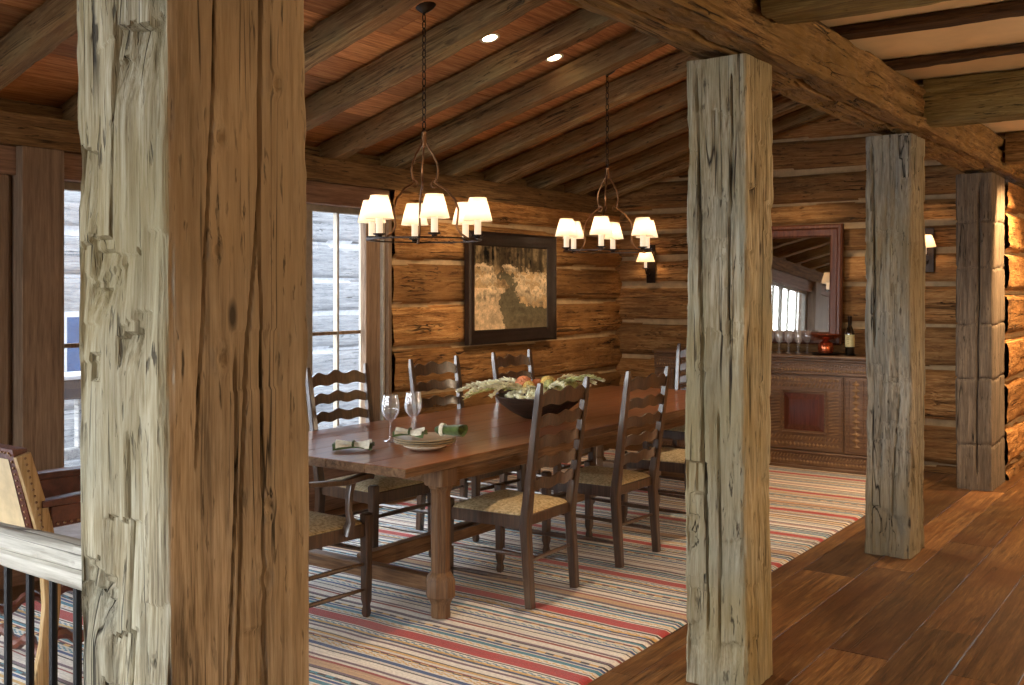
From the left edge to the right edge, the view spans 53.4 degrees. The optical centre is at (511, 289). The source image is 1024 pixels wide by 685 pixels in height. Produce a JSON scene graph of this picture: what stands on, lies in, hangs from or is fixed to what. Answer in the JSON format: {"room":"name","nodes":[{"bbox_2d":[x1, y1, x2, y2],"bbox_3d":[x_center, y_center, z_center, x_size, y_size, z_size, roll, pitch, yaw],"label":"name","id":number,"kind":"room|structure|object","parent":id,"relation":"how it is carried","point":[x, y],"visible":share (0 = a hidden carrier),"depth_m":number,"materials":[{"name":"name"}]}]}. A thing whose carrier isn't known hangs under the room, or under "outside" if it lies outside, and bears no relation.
{"room":"dining room","nodes":[
{"label":"dining room","id":0,"kind":"room"},
{"bbox_2d":[0,174,8,444],"bbox_3d":[-2.946,0.295,5.013,0.190,1.790,0.860,0,0,35],"label":"wall pier","id":1,"kind":"object","parent":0,"point":[4,179],"visible":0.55,"depth_m":5.29,"materials":[{"name":"brown wood"}]},
{"bbox_2d":[0,110,81,153],"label":"wall plate","id":2,"kind":"object","parent":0,"point":[19,129],"depth_m":5.38,"materials":[{"name":"brown wood"}]},
{"bbox_2d":[0,145,388,208],"bbox_3d":[-3.761,-0.675,3.848,0.210,0.150,9.515,0,0,35],"label":"wall","id":3,"kind":"structure","parent":0,"point":[317,193],"depth_m":7.06,"materials":[{"name":"brown wood"}]},
{"bbox_2d":[9,175,10,444],"bbox_3d":[-2.698,0.295,5.379,0.170,1.790,0.024,0,0,35],"label":"trim","id":4,"kind":"structure","parent":3,"relation":"attached to","point":[9,175],"depth_m":5.33,"materials":[{"name":"brown wood"}]},
{"bbox_2d":[11,146,63,509],"bbox_3d":[-2.581,0.220,5.457,0.270,1.940,0.235,0,0,35],"label":"trim","id":5,"kind":"structure","parent":3,"relation":"attached to","point":[37,186],"depth_m":5.36,"materials":[{"name":"brown wood"}]},
{"bbox_2d":[64,181,360,430],"bbox_3d":[-1.815,0.295,6.596,0.060,1.790,2.500,0,0,35],"label":"window","id":6,"kind":"structure","parent":3,"relation":"in","point":[68,186],"depth_m":7.35,"materials":[{"name":"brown wood"}]},
{"bbox_2d":[380,223,384,420],"bbox_3d":[-1.011,0.475,7.671,0.135,2.150,0.020,0,0,35],"label":"trim","id":7,"kind":"structure","parent":3,"relation":"attached to","point":[382,244],"depth_m":7.63,"materials":[{"name":"wood"}]},
{"bbox_2d":[0,98,594,196],"bbox_3d":[-2.817,-0.966,5.314,0.150,0.088,13.000,0,0,35],"label":"wall","id":8,"kind":"structure","parent":0,"point":[5,104],"depth_m":7.19,"materials":[{"name":"brown wood"}]},
{"bbox_2d":[0,0,780,184],"bbox_3d":[-1.170,-1.595,4.266,4.347,1.269,13.197,0,0,35],"label":"ceiling","id":9,"kind":"structure","parent":0,"point":[53,79],"depth_m":6.30,"materials":[{"name":"brown wood"}]},
{"bbox_2d":[0,0,77,90],"bbox_3d":[-1.421,-1.454,4.164,3.662,1.190,0.128,0,0,35],"label":"rafter","id":10,"kind":"object","parent":9,"relation":"attached to","point":[40,32],"visible":0.84,"depth_m":4.66,"materials":[{"name":"brown wood"}]},
{"bbox_2d":[59,92,77,120],"bbox_3d":[-1.046,-1.458,4.692,3.663,1.181,0.131,0,0,35],"label":"rafter","id":11,"kind":"object","parent":9,"relation":"attached to","point":[70,107],"visible":0.03,"depth_m":5.59,"materials":[{"name":"brown wood"}]},
{"bbox_2d":[303,0,423,72],"bbox_3d":[-0.672,-1.452,5.216,3.661,1.178,0.124,0,0,35],"label":"rafter","id":12,"kind":"object","parent":9,"relation":"attached to","point":[358,19],"visible":0.35,"depth_m":5.29,"materials":[{"name":"brown wood"}]},
{"bbox_2d":[358,1,491,243],"bbox_3d":[-0.478,-0.916,5.542,0.728,1.308,0.759,0,0,35],"label":"chandelier","id":13,"kind":"object","parent":9,"relation":"hanging from","point":[377,209],"visible":0.98,"depth_m":5.45,"materials":[{"name":"metal"}]},
{"bbox_2d":[305,0,549,131],"bbox_3d":[-0.304,-1.455,5.737,3.663,1.190,0.134,0,0,35],"label":"rafter","id":14,"kind":"object","parent":9,"relation":"attached to","point":[476,22],"visible":0.71,"depth_m":5.86,"materials":[{"name":"brown wood"}]},
{"bbox_2d":[316,8,618,159],"bbox_3d":[0.078,-1.450,6.273,3.663,1.184,0.117,0,0,35],"label":"rafter","id":15,"kind":"object","parent":9,"relation":"attached to","point":[582,24],"visible":0.88,"depth_m":6.46,"materials":[{"name":"brown wood"}]},
{"bbox_2d":[480,33,499,42],"bbox_3d":[-0.133,-1.514,6.130,0.122,0.038,0.127,0,0,43],"label":"recessed light","id":16,"kind":"object","parent":9,"relation":"in","point":[492,37],"visible":0.9,"depth_m":6.13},
{"bbox_2d":[377,30,667,168],"bbox_3d":[0.444,-1.448,6.785,3.663,1.183,0.127,0,0,35],"label":"rafter","id":17,"kind":"object","parent":9,"relation":"attached to","point":[635,45],"visible":0.77,"depth_m":6.97,"materials":[{"name":"brown wood"}]},
{"bbox_2d":[545,53,563,61],"bbox_3d":[0.277,-1.520,6.673,0.122,0.038,0.127,0,0,43],"label":"recessed light","id":18,"kind":"object","parent":9,"relation":"in","point":[558,56],"visible":0.84,"depth_m":6.68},
{"bbox_2d":[434,51,702,176],"bbox_3d":[0.833,-1.454,7.332,3.661,1.190,0.137,0,0,35],"label":"rafter","id":19,"kind":"object","parent":9,"relation":"attached to","point":[665,71],"visible":0.72,"depth_m":7.56,"materials":[{"name":"brown wood"}]},
{"bbox_2d":[481,80,687,183],"bbox_3d":[1.203,-1.446,7.854,3.662,1.187,0.142,0,0,36],"label":"rafter","id":20,"kind":"object","parent":9,"relation":"attached to","point":[671,99],"visible":0.46,"depth_m":8.20,"materials":[{"name":"brown wood"}]},
{"bbox_2d":[555,70,657,253],"bbox_3d":[0.669,-0.916,7.155,0.761,1.307,0.722,0,0,35],"label":"chandelier","id":21,"kind":"object","parent":9,"relation":"hanging from","point":[644,228],"visible":0.98,"depth_m":7.05,"materials":[{"name":"metal"}]},
{"bbox_2d":[523,90,778,189],"bbox_3d":[1.579,-1.455,8.387,3.662,1.195,0.148,0,0,36],"label":"rafter","id":22,"kind":"object","parent":9,"relation":"attached to","point":[676,124],"visible":0.5,"depth_m":8.83,"materials":[{"name":"brown wood"}]},
{"bbox_2d":[562,95,806,194],"bbox_3d":[1.946,-1.456,8.900,3.661,1.190,0.125,0,0,35],"label":"rafter","id":23,"kind":"object","parent":9,"relation":"attached to","point":[675,147],"visible":0.37,"depth_m":9.36,"materials":[{"name":"brown wood"}]},
{"bbox_2d":[595,106,828,198],"bbox_3d":[2.281,-1.451,9.370,3.662,1.183,0.122,0,0,35],"label":"rafter","id":24,"kind":"object","parent":9,"relation":"attached to","point":[797,118],"visible":0.34,"depth_m":9.84,"materials":[{"name":"brown wood"}]},
{"bbox_2d":[305,155,621,216],"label":"wall plate","id":25,"kind":"object","parent":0,"point":[318,169],"depth_m":8.14,"materials":[{"name":"brown wood"}]},
{"bbox_2d":[389,190,621,480],"bbox_3d":[0.078,0.400,9.158,0.237,2.300,3.580,0,0,35],"label":"wall","id":26,"kind":"structure","parent":0,"point":[428,279],"depth_m":8.49,"materials":[{"name":"brown wood"}]},
{"bbox_2d":[0,465,360,589],"bbox_3d":[-3.799,1.370,3.804,0.200,0.360,9.400,0,0,35],"label":"wall","id":27,"kind":"structure","parent":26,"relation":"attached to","point":[18,578],"depth_m":7.04,"materials":[{"name":"brown wood"}]},
{"bbox_2d":[361,223,379,422],"bbox_3d":[-1.044,0.295,7.508,0.060,1.790,0.150,0,0,35],"label":"trim","id":28,"kind":"structure","parent":26,"relation":"attached to","point":[370,251],"depth_m":7.47,"materials":[{"name":"brown wood"}]},
{"bbox_2d":[385,220,391,419],"bbox_3d":[-0.980,0.475,7.688,0.165,2.150,0.040,0,0,35],"label":"trim","id":29,"kind":"structure","parent":26,"relation":"attached to","point":[388,225],"depth_m":7.63,"materials":[{"name":"brown wood"}]},
{"bbox_2d":[465,230,556,345],"bbox_3d":[0.015,-0.018,8.795,0.055,0.935,1.305,0,0,35],"label":"framed landscape painting","id":30,"kind":"object","parent":26,"relation":"attached to","point":[511,279],"visible":1,"depth_m":8.77,"materials":[{"name":"paint"}]},
{"bbox_2d":[0,442,1023,684],"bbox_3d":[1.333,1.559,4.206,8.097,0.022,15.997,0,0,35],"label":"floor","id":31,"kind":"structure","parent":0,"point":[951,613],"depth_m":4.99,"materials":[{"name":"brown wood"}]},
{"bbox_2d":[0,522,81,684],"bbox_3d":[-1.809,1.049,2.842,2.602,1.000,0.094,0,0,35],"label":"iron railing","id":32,"kind":"object","parent":31,"relation":"on","point":[55,558],"visible":0.69,"depth_m":2.29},
{"bbox_2d":[77,0,308,684],"bbox_3d":[-0.616,0.323,1.994,0.302,2.453,0.354,0,0,36],"label":"timber post","id":33,"kind":"object","parent":31,"relation":"on","point":[193,333],"visible":1,"depth_m":1.88,"materials":[{"name":"brown wood"}]},
{"bbox_2d":[0,449,865,684],"bbox_3d":[0.082,1.544,6.185,2.880,0.011,7.084,0,0,35],"label":"striped rug","id":34,"kind":"object","parent":31,"relation":"on","point":[572,636],"visible":0.41,"depth_m":4.97,"materials":[{"name":"fabric"}]},
{"bbox_2d":[0,443,83,684],"bbox_3d":[-1.897,1.073,4.341,0.675,0.928,0.751,0,0,37],"label":"armchair","id":35,"kind":"object","parent":34,"relation":"on","point":[27,493],"visible":0.38,"depth_m":3.97,"materials":[{"name":"brown wood"}]},
{"bbox_2d":[53,523,80,538],"bbox_3d":[-1.876,1.043,4.369,0.550,0.050,0.490,0,0,37],"label":"seat cushion","id":36,"kind":"object","parent":35,"relation":"on","point":[73,530],"depth_m":4.31,"materials":[{"name":"beige fabric"}]},
{"bbox_2d":[309,472,374,616],"bbox_3d":[-1.048,0.990,4.714,0.589,1.093,0.601,0,0,35],"label":"armchair","id":37,"kind":"object","parent":34,"relation":"on","point":[324,529],"visible":0.27,"depth_m":4.69,"materials":[{"name":"brown wood"}]},
{"bbox_2d":[306,363,430,557],"bbox_3d":[-0.818,0.990,5.841,0.600,1.093,0.513,0,0,38],"label":"dining chair","id":38,"kind":"object","parent":34,"relation":"on","point":[375,492],"visible":0.52,"depth_m":5.80,"materials":[{"name":"brown wood"}]},
{"bbox_2d":[408,355,525,541],"bbox_3d":[-0.300,0.990,6.570,0.600,1.093,0.513,0,0,37],"label":"dining chair","id":39,"kind":"object","parent":34,"relation":"on","point":[430,367],"visible":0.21,"depth_m":6.62,"materials":[{"name":"brown wood"}]},
{"bbox_2d":[308,385,685,618],"bbox_3d":[0.175,1.164,6.470,1.239,0.748,3.970,0,0,35],"label":"dining table","id":40,"kind":"object","parent":34,"relation":"on","point":[496,438],"visible":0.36,"depth_m":5.25,"materials":[{"name":"brown wood"}]},
{"bbox_2d":[332,439,374,450],"bbox_3d":[-0.781,0.760,5.021,0.210,0.042,0.136,0,0,-3],"label":"folded napkin","id":41,"kind":"object","parent":40,"relation":"on","point":[338,444],"visible":1,"depth_m":4.98,"materials":[{"name":"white fabric"}]},
{"bbox_2d":[381,394,399,441],"bbox_3d":[-0.635,0.669,5.322,0.095,0.240,0.095,0,0,35],"label":"wine glass","id":42,"kind":"object","parent":40,"relation":"on","point":[389,394],"visible":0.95,"depth_m":5.31,"materials":[{"name":"clear glass"}]},
{"bbox_2d":[404,392,421,417],"bbox_3d":[-0.530,0.669,5.468,0.095,0.240,0.095,0,0,35],"label":"wine glass","id":43,"kind":"object","parent":40,"relation":"on","point":[406,392],"visible":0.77,"depth_m":5.46,"materials":[{"name":"clear glass"}]},
{"bbox_2d":[403,445,446,450],"bbox_3d":[-0.432,0.774,5.055,0.225,0.030,0.225,0,0,35],"label":"dinner plate","id":44,"kind":"object","parent":40,"relation":"on","point":[416,448],"visible":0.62,"depth_m":4.96,"materials":[{"name":"beige ceramic"}]},
{"bbox_2d":[394,440,455,445],"bbox_3d":[-0.432,0.754,5.055,0.309,0.013,0.309,0,0,35],"label":"dinner plate","id":45,"kind":"object","parent":44,"relation":"on","point":[451,442],"visible":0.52,"depth_m":4.99,"materials":[{"name":"beige ceramic"}]},
{"bbox_2d":[394,438,455,443],"bbox_3d":[-0.432,0.744,5.055,0.309,0.013,0.309,0,0,35],"label":"dinner plate","id":46,"kind":"object","parent":45,"relation":"on","point":[396,440],"visible":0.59,"depth_m":4.98,"materials":[{"name":"beige ceramic"}]},
{"bbox_2d":[394,432,455,441],"bbox_3d":[-0.432,0.733,5.055,0.311,0.013,0.311,0,0,35],"label":"dinner plate","id":47,"kind":"object","parent":46,"relation":"on","point":[431,436],"visible":0.68,"depth_m":5.04,"materials":[{"name":"beige ceramic"}]},
{"bbox_2d":[392,427,427,437],"bbox_3d":[-0.504,0.701,5.039,0.170,0.044,0.132,0,0,5],"label":"folded napkin","id":48,"kind":"object","parent":47,"relation":"on","point":[419,432],"visible":1,"depth_m":5.01,"materials":[{"name":"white fabric"}]},
{"bbox_2d":[435,423,467,436],"bbox_3d":[-0.305,0.694,5.053,0.152,0.065,0.092,0,0,15],"label":"rolled napkin","id":49,"kind":"object","parent":47,"relation":"on","point":[442,429],"visible":1,"depth_m":5.03,"materials":[{"name":"green fabric"}]},
{"bbox_2d":[495,392,533,418],"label":"wooden bowl","id":50,"kind":"object","parent":40,"relation":"on","point":[523,408],"depth_m":6.14,"materials":[{"name":"brown wood"}]},
{"bbox_2d":[456,373,605,399],"bbox_3d":[0.074,0.601,6.290,0.709,0.168,0.815,0,0,44],"label":"dried flower arrangement","id":51,"kind":"object","parent":50,"relation":"in","point":[521,385],"visible":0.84,"depth_m":6.27,"materials":[{"name":"beige plant"}]},
{"bbox_2d":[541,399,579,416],"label":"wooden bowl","id":52,"kind":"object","parent":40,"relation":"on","point":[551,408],"depth_m":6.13,"materials":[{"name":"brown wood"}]},
{"bbox_2d":[450,376,589,609],"bbox_3d":[0.036,0.990,5.203,0.600,1.093,0.513,0,0,34],"label":"dining chair","id":53,"kind":"object","parent":34,"relation":"on","point":[502,508],"visible":0.97,"depth_m":5.07,"materials":[{"name":"brown wood"}]},
{"bbox_2d":[491,349,595,503],"bbox_3d":[0.217,0.990,7.298,0.600,1.093,0.513,0,0,35],"label":"dining chair","id":54,"kind":"object","parent":34,"relation":"on","point":[497,362],"visible":0.14,"depth_m":7.35,"materials":[{"name":"brown wood"}]},
{"bbox_2d":[541,366,669,567],"bbox_3d":[0.559,0.990,5.938,0.600,1.093,0.513,0,0,37],"label":"dining chair","id":55,"kind":"object","parent":34,"relation":"on","point":[616,481],"visible":0.88,"depth_m":5.79,"materials":[{"name":"brown wood"}]},
{"bbox_2d":[621,443,685,521],"bbox_3d":[1.089,0.990,6.685,0.600,1.093,0.513,0,0,35],"label":"dining chair","id":56,"kind":"object","parent":34,"relation":"on","point":[671,459],"visible":0.22,"depth_m":6.57,"materials":[{"name":"brown wood"}]},
{"bbox_2d":[643,343,686,449],"bbox_3d":[1.423,0.990,8.140,0.589,1.093,0.601,0,0,35],"label":"dining chair","id":57,"kind":"object","parent":34,"relation":"on","point":[676,434],"visible":0.06,"depth_m":8.39,"materials":[{"name":"brown wood"}]},
{"bbox_2d":[685,53,773,684],"bbox_3d":[0.866,0.323,4.071,0.277,2.450,0.293,0,0,35],"label":"timber post","id":58,"kind":"object","parent":31,"relation":"on","point":[730,196],"visible":1,"depth_m":3.96,"materials":[{"name":"brown wood"}]},
{"bbox_2d":[562,0,1023,188],"bbox_3d":[1.149,-1.052,4.397,0.362,0.292,15.700,0,0,35],"label":"timber beam","id":59,"kind":"structure","parent":58,"relation":"on","point":[814,66],"depth_m":4.52,"materials":[{"name":"brown wood"}]},
{"bbox_2d":[652,347,867,474],"bbox_3d":[2.292,1.058,9.268,2.030,0.985,0.495,0,0,35],"label":"sideboard","id":60,"kind":"object","parent":31,"relation":"on","point":[819,403],"visible":0.41,"depth_m":8.76,"materials":[{"name":"brown wood"}]},
{"bbox_2d":[810,333,841,354],"bbox_3d":[2.742,0.474,8.908,0.270,0.180,0.270,0,0,35],"label":"bowl","id":61,"kind":"object","parent":60,"relation":"on","point":[825,347],"visible":1,"depth_m":8.85,"materials":[{"name":"metal"}]},
{"bbox_2d":[818,340,833,353],"bbox_3d":[2.742,0.495,8.908,0.136,0.121,0.136,0,0,35],"label":"pot","id":62,"kind":"object","parent":61,"relation":"on","point":[825,346],"depth_m":8.86,"materials":[{"name":"orange metal"}]},
{"bbox_2d":[811,352,840,354],"bbox_3d":[2.742,0.556,8.908,0.250,0.016,0.250,0,0,35],"label":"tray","id":63,"kind":"object","parent":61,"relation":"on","point":[815,353],"depth_m":8.85,"materials":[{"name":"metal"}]},
{"bbox_2d":[843,316,855,355],"bbox_3d":[2.914,0.395,8.787,0.110,0.339,0.110,0,0,35],"label":"wine bottle","id":64,"kind":"object","parent":60,"relation":"on","point":[849,333],"visible":1,"depth_m":8.76,"materials":[{"name":"glass"}]},
{"bbox_2d":[865,133,925,558],"bbox_3d":[2.281,0.323,6.061,0.275,2.450,0.364,0,0,35],"label":"timber post","id":65,"kind":"object","parent":31,"relation":"on","point":[895,255],"visible":1,"depth_m":5.93,"materials":[{"name":"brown wood"}]},
{"bbox_2d":[955,172,1004,490],"bbox_3d":[3.732,0.323,8.111,0.275,2.450,0.560,0,0,35],"label":"timber post","id":66,"kind":"object","parent":31,"relation":"on","point":[980,197],"visible":1,"depth_m":7.90,"materials":[{"name":"brown wood"}]},
{"bbox_2d":[615,115,964,473],"bbox_3d":[2.506,-0.251,9.560,3.410,3.601,0.231,0,0,35],"label":"wall","id":67,"kind":"structure","parent":0,"point":[819,166],"depth_m":9.23,"materials":[{"name":"brown wood"}]},
{"bbox_2d":[636,245,654,282],"bbox_3d":[1.336,-0.260,10.131,0.190,0.380,0.204,0,0,35],"label":"wall sconce","id":68,"kind":"object","parent":67,"relation":"attached to","point":[648,258],"visible":0.79,"depth_m":10.18,"materials":[{"name":"metal"}]},
{"bbox_2d":[771,223,843,344],"bbox_3d":[2.390,-0.051,9.410,1.315,1.080,0.106,0,0,35],"label":"wall mirror","id":69,"kind":"object","parent":67,"relation":"attached to","point":[808,260],"visible":0.41,"depth_m":9.22,"materials":[{"name":"brown mirror"}]},
{"bbox_2d":[772,237,829,331],"bbox_3d":[2.397,-0.051,9.420,1.093,0.858,0.006,0,-3,35],"label":"mirror glass","id":70,"kind":"object","parent":69,"relation":"attached to","point":[800,265],"depth_m":9.25,"materials":[{"name":"silver mirror"}]},
{"bbox_2d":[925,228,936,271],"bbox_3d":[3.488,-0.340,8.602,0.190,0.380,0.204,0,0,35],"label":"wall sconce","id":71,"kind":"object","parent":67,"relation":"attached to","point":[929,232],"visible":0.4,"depth_m":8.66,"materials":[{"name":"metal"}]},
{"bbox_2d":[820,0,1023,138],"bbox_3d":[2.873,-1.230,3.111,4.320,0.040,16.000,0,0,35],"label":"ceiling","id":72,"kind":"structure","parent":0,"point":[1004,31],"depth_m":4.98,"materials":[{"name":"paint"}]},
{"bbox_2d":[761,0,950,24],"bbox_3d":[2.625,-1.111,2.722,4.000,0.193,0.257,0,0,35],"label":"cross beam","id":73,"kind":"structure","parent":72,"relation":"attached to","point":[785,12],"depth_m":3.72,"materials":[{"name":"brown wood"}]},
{"bbox_2d":[829,0,1023,39],"bbox_3d":[3.066,-1.186,3.624,4.000,0.055,0.147,0,0,35],"label":"joist","id":74,"kind":"object","parent":72,"relation":"attached to","point":[1014,8],"visible":0.85,"depth_m":4.45,"materials":[{"name":"brown wood"}]},
{"bbox_2d":[883,42,1023,70],"bbox_3d":[3.530,-1.184,4.277,4.000,0.058,0.110,0,0,35],"label":"joist","id":75,"kind":"object","parent":72,"relation":"attached to","point":[923,61],"visible":0.87,"depth_m":5.16,"materials":[{"name":"brown wood"}]},
{"bbox_2d":[923,69,1023,127],"bbox_3d":[4.047,-1.074,4.754,4.000,0.268,0.252,0,0,35],"label":"cross beam","id":76,"kind":"structure","parent":72,"relation":"attached to","point":[993,97],"depth_m":5.67,"materials":[{"name":"brown wood"}]},
{"bbox_2d":[1005,131,1023,164],"bbox_3d":[5.465,-1.083,6.717,4.000,0.245,0.252,0,0,35],"label":"cross beam","id":77,"kind":"structure","parent":72,"relation":"attached to","point":[1014,142],"depth_m":7.75,"materials":[{"name":"brown wood"}]},
{"bbox_2d":[1003,182,1023,479],"bbox_3d":[4.811,0.335,9.573,0.271,2.430,3.000,0,0,35],"label":"wall","id":78,"kind":"structure","parent":0,"point":[1013,223],"depth_m":8.67,"materials":[{"name":"brown wood"}]},
{"label":"outside","id":79,"kind":"structure","parent":0,"visible":0},
{"bbox_3d":[-1.179,1.875,6.972,50.000,0.050,50.000,0,0,35],"label":"ground","id":80,"kind":"structure","parent":79,"visible":0},
{"bbox_2d":[64,371,80,460],"bbox_3d":[-3.249,1.225,7.339,0.140,1.250,2.200,0,0,35],"label":"porch railing","id":81,"kind":"object","parent":80,"relation":"on","point":[72,380],"visible":0.09,"depth_m":7.38,"materials":[{"name":"grey wood"}]},
{"bbox_2d":[64,191,358,467],"bbox_3d":[-2.307,0.050,12.313,0.373,3.600,9.000,0,0,35],"label":"wall","id":82,"kind":"structure","parent":80,"relation":"on","point":[322,222],"depth_m":12.17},
{"bbox_2d":[64,311,80,371],"bbox_3d":[-3.923,0.500,9.658,0.095,0.600,0.800,0,0,35],"label":"window","id":83,"kind":"structure","parent":82,"relation":"in","point":[71,319],"depth_m":9.39,"materials":[{"name":"blue glass"}]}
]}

